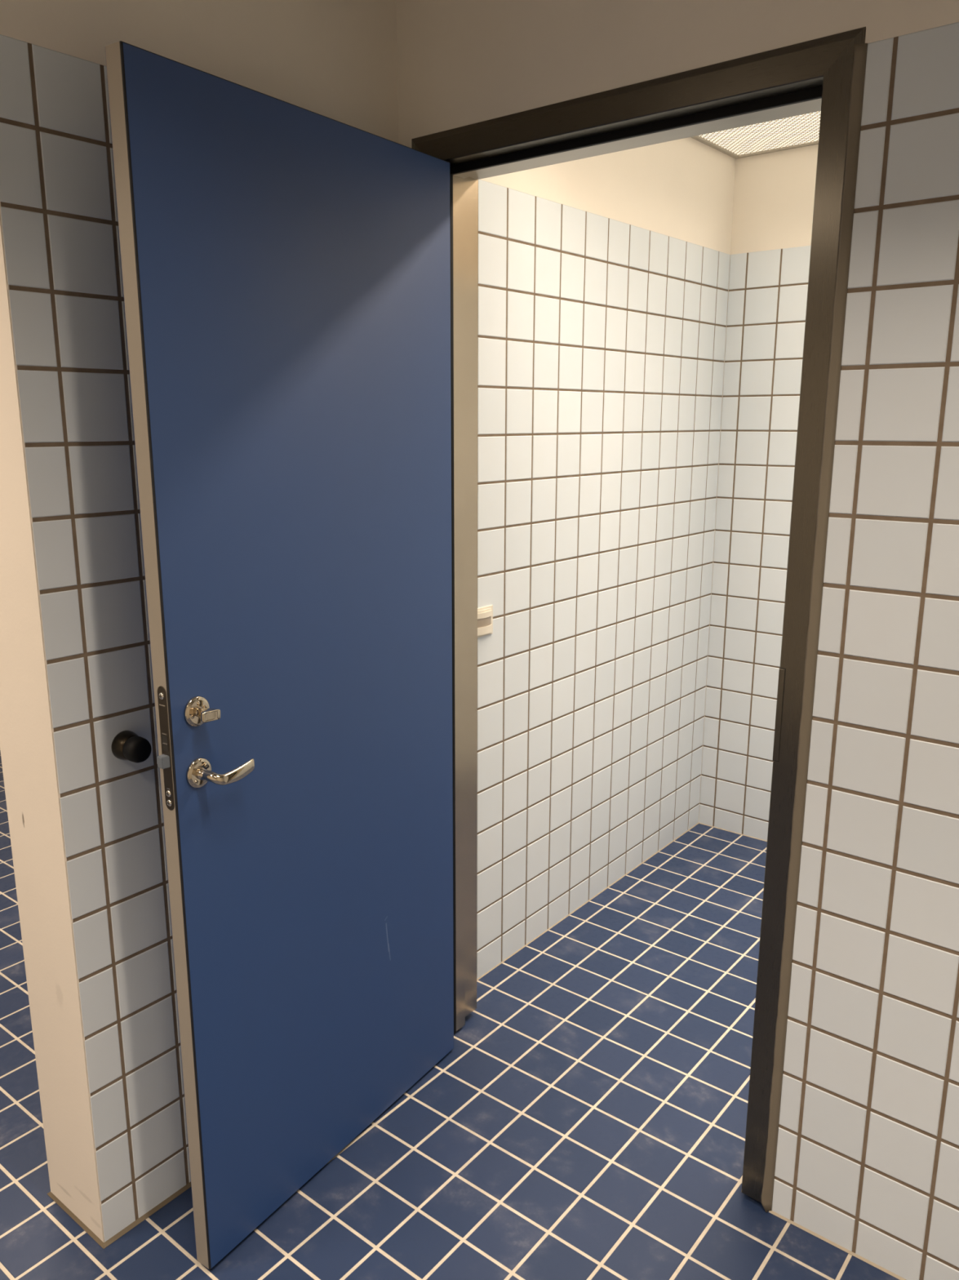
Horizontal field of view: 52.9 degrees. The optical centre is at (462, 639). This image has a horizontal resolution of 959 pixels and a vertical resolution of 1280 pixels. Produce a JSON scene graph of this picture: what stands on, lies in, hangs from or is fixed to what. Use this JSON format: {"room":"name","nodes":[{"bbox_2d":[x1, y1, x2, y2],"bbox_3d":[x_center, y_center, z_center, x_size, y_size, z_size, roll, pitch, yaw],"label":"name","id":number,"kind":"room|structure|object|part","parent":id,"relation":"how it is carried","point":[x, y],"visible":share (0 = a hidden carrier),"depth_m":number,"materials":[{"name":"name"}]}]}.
{"room":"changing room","nodes":[
{"label":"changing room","id":0,"kind":"room"},
{"bbox_2d":[0,0,736,1248],"bbox_3d":[0.047,-0.282,2.697,0.223,2.716,2.666,10,16,38],"label":"wall","id":1,"kind":"structure","parent":0,"point":[86,823],"depth_m":2.00,"materials":[{"name":"tile"}]},
{"bbox_2d":[111,730,151,762],"bbox_3d":[-0.607,0.199,1.776,0.059,0.055,0.055,10,16,38],"label":"door stop","id":2,"kind":"object","parent":1,"relation":"attached to","point":[126,744],"visible":1,"depth_m":1.76,"materials":[{"name":"black rubber"}]},
{"bbox_2d":[477,604,493,637],"bbox_3d":[0.058,-0.049,2.589,0.014,0.080,0.080,10,16,38],"label":"light switch","id":3,"kind":"object","parent":1,"relation":"attached to","point":[485,614],"visible":0.82,"depth_m":2.58,"materials":[{"name":"beige plastic"}]},
{"bbox_2d":[0,752,899,1279],"bbox_3d":[-1.095,1.104,2.398,5.490,0.085,5.047,10,16,38],"label":"floor","id":4,"kind":"structure","parent":0,"point":[587,1120],"depth_m":2.19,"materials":[{"name":"tile"}]},
{"bbox_2d":[396,0,958,1279],"bbox_3d":[0.729,-0.017,1.718,2.144,2.582,0.152,10,16,38],"label":"wall","id":5,"kind":"structure","parent":0,"point":[867,1164],"depth_m":1.69,"materials":[{"name":"tile"}]},
{"bbox_2d":[104,40,453,1269],"bbox_3d":[-0.252,0.102,1.931,0.103,2.114,0.838,9,15,34],"label":"door","id":6,"kind":"structure","parent":5,"relation":"in","point":[286,267],"depth_m":1.82,"materials":[{"name":"blue laminate"}]},
{"bbox_3d":[-0.500,0.183,1.619,0.022,0.220,0.001,9,15,34],"label":"lock plate","id":7,"kind":"part","parent":6,"relation":"part of","materials":[{"name":"silver metal"}]},
{"bbox_3d":[-0.437,0.126,1.630,0.035,0.020,0.040,9,15,34],"label":"knob","id":8,"kind":"part","parent":6,"relation":"part of","materials":[{"name":"silver metal"}]},
{"bbox_3d":[-0.411,0.230,1.679,0.052,0.028,0.096,9,15,34],"label":"lever","id":9,"kind":"part","parent":6,"relation":"part of","materials":[{"name":"silver metal"}]},
{"bbox_2d":[411,26,867,1212],"bbox_3d":[0.303,0.036,2.087,0.964,2.190,0.159,10,16,38],"label":"door frame","id":10,"kind":"structure","parent":5,"relation":"attached to","point":[826,74],"depth_m":1.80,"materials":[{"name":"brown metal"}]},
{"bbox_3d":[0.584,0.138,1.777,0.012,0.179,0.008,10,16,38],"label":"strike plate","id":11,"kind":"part","parent":10,"relation":"part of","materials":[{"name":"grey metal"}]},
{"bbox_2d":[698,144,818,841],"bbox_3d":[1.504,-0.405,3.223,1.507,2.716,0.101,10,16,38],"label":"wall","id":12,"kind":"structure","parent":0,"point":[774,193],"depth_m":3.49,"materials":[{"name":"tile"}]},
{"bbox_3d":[-1.308,-1.311,1.589,5.636,0.066,4.538,10,16,38],"label":"ceiling","id":13,"kind":"structure","parent":0,"visible":0},
{"bbox_2d":[691,111,821,159],"bbox_3d":[0.974,-1.447,2.327,1.361,0.020,1.568,10,16,38],"label":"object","id":14,"kind":"structure","parent":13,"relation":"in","point":[800,131],"depth_m":3.10,"materials":[{"name":"beige plastic"}]},
{"bbox_3d":[0.974,-1.447,2.327,1.361,0.020,1.568,10,16,38],"label":"trim frame","id":15,"kind":"part","parent":14,"relation":"part of","materials":[{"name":"beige"}]}
]}

